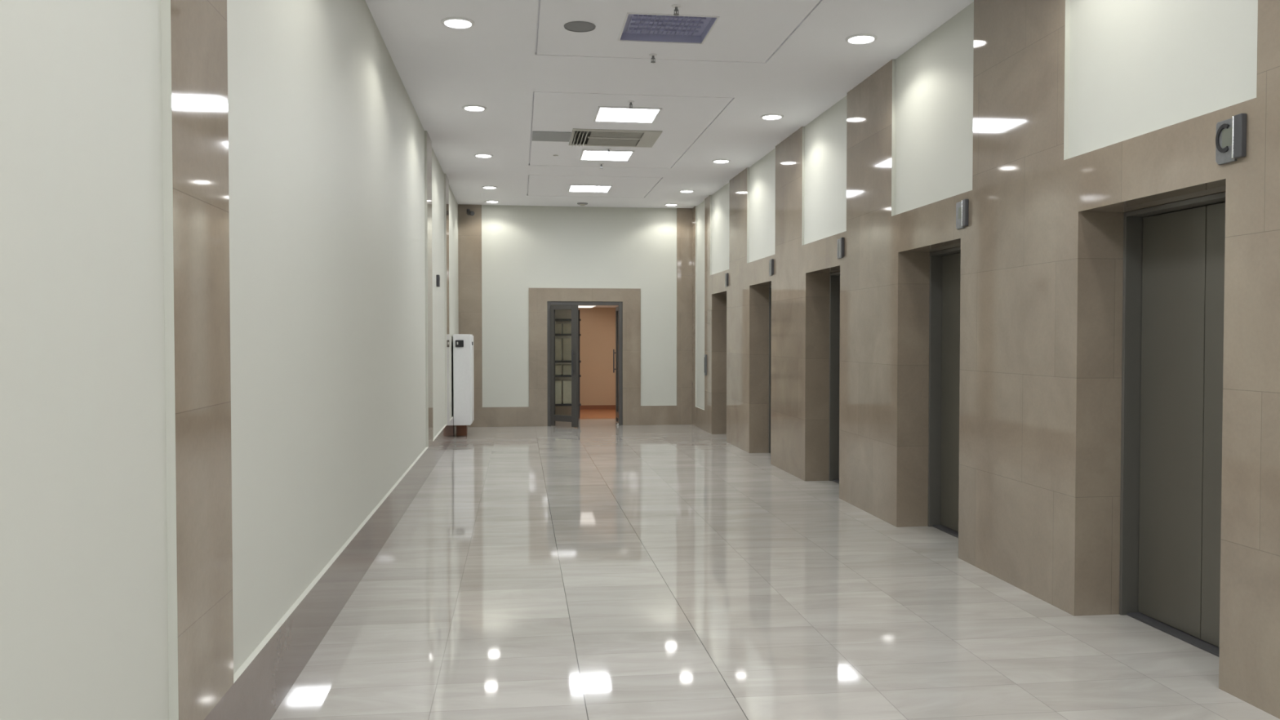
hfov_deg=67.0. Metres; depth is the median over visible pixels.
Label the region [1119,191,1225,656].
door
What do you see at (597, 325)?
wall
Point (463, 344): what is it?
cabinet
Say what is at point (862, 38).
recessed light
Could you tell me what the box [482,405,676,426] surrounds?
baseboard
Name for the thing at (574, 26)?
ceiling speaker
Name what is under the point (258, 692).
baseboard
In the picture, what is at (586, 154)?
recessed light
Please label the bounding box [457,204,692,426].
wall
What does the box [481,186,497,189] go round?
recessed light
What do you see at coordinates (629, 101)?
sprinkler
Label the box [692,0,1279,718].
wall
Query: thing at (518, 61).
ceiling
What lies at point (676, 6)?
sprinkler
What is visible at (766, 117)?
recessed light
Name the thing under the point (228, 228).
wall
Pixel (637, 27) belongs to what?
ceiling vent
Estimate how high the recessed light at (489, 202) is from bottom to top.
0.012 m
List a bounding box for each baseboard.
[204,417,456,719]
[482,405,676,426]
[579,404,615,409]
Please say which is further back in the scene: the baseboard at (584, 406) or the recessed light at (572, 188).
the baseboard at (584, 406)
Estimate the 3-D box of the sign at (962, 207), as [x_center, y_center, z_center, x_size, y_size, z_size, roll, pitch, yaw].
[2.087,-0.945,6.284,0.028,0.180,0.156,0,1,-7]
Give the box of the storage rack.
[577,310,581,417]
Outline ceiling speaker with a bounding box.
[564,21,595,32]
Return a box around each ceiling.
[364,0,973,208]
[593,305,618,307]
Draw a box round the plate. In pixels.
[532,131,571,142]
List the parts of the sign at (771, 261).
plate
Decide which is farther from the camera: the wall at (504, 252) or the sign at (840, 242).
the wall at (504, 252)
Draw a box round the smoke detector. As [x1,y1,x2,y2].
[577,202,587,205]
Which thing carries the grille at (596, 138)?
attached to the ceiling vent at (580, 137)
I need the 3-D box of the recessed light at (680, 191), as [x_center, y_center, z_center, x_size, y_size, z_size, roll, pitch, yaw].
[0.685,-2.471,14.173,0.226,0.012,0.226,0,1,-7]
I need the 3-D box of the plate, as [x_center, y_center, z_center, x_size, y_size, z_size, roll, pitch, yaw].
[-0.948,-2.385,10.331,0.403,0.006,0.480,0,1,-7]
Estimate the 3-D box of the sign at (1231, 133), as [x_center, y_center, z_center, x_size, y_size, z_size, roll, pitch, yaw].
[2.385,-0.890,3.913,0.028,0.180,0.156,0,1,-7]
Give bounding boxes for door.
[546,301,622,426]
[768,285,771,453]
[828,271,839,483]
[928,246,960,537]
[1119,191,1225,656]
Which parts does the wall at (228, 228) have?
plaster panel, plaster panel, plaster panel, plaster panel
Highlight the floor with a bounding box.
[270,408,1279,719]
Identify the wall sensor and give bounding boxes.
[436,275,439,287]
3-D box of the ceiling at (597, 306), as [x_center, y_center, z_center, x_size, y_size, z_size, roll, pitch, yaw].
[-1.082,-1.046,17.845,2.900,0.050,3.480,0,1,-7]
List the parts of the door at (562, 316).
pane, frame, handle, handle, frame, pane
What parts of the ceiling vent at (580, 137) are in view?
louvre blade, louvre blade, louvre blade, louvre blade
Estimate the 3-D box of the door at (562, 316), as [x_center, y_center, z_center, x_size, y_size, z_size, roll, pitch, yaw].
[-0.791,0.059,16.033,1.403,2.044,0.655,-1,2,-33]
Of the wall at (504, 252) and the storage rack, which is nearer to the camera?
the wall at (504, 252)
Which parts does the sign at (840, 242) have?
plate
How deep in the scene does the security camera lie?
15.47 m
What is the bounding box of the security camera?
[466,208,474,215]
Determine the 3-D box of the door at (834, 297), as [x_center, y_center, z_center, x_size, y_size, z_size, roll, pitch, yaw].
[2.067,0.187,9.281,0.170,2.099,1.048,0,1,-7]
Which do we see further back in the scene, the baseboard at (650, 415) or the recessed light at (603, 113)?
the baseboard at (650, 415)
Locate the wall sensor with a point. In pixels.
(437, 276)
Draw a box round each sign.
[724,273,728,286]
[768,258,773,275]
[837,237,844,258]
[955,199,968,229]
[1215,113,1246,164]
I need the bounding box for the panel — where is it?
[704,354,706,375]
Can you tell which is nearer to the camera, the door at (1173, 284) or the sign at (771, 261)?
the door at (1173, 284)
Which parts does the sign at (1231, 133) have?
plate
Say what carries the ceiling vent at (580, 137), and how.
in the ceiling at (518, 61)
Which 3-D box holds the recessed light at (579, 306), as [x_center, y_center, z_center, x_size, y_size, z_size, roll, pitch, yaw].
[-1.167,-1.032,18.681,0.600,0.016,1.240,0,1,-7]
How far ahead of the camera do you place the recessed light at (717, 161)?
11.74 m
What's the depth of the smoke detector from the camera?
15.42 m
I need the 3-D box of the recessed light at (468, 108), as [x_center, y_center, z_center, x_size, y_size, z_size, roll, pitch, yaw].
[-1.549,-2.353,9.046,0.226,0.012,0.226,0,1,-7]
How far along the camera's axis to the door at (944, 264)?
7.35 m
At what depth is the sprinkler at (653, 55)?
7.34 m
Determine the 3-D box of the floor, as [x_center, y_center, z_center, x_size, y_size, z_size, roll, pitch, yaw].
[0.254,1.306,7.371,4.410,0.050,24.500,0,1,-7]
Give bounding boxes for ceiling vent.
[568,128,662,147]
[617,13,719,44]
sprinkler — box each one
[627,100,634,108]
[648,53,657,62]
[671,4,680,15]
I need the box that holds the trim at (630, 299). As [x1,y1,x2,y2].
[528,288,640,426]
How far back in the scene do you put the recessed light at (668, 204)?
15.56 m
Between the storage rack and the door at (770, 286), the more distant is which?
the storage rack
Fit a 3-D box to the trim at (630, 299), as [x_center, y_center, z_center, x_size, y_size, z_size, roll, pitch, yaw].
[-0.917,-0.050,16.024,1.841,2.262,0.220,0,1,-7]
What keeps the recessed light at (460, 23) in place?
in the ceiling at (518, 61)
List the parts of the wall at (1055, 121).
plaster panel, plaster panel, plaster panel, plaster panel, plaster panel, plaster panel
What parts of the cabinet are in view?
handle, door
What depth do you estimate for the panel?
14.86 m
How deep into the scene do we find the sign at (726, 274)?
13.35 m
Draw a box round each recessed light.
[440,17,474,29]
[462,105,486,111]
[473,153,493,158]
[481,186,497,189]
[484,200,499,203]
[567,184,612,192]
[577,305,597,307]
[579,149,634,161]
[593,106,662,123]
[664,203,678,205]
[679,190,694,192]
[711,159,730,163]
[760,113,783,119]
[844,33,877,44]
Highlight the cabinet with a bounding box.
[453,333,474,435]
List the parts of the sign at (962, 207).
plate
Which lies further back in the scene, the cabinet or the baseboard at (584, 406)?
the baseboard at (584, 406)
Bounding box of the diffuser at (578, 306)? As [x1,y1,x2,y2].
[577,306,595,307]
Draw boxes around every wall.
[0,0,458,719]
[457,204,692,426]
[577,307,615,405]
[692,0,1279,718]
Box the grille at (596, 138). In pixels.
[586,131,643,146]
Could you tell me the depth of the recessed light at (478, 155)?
11.38 m

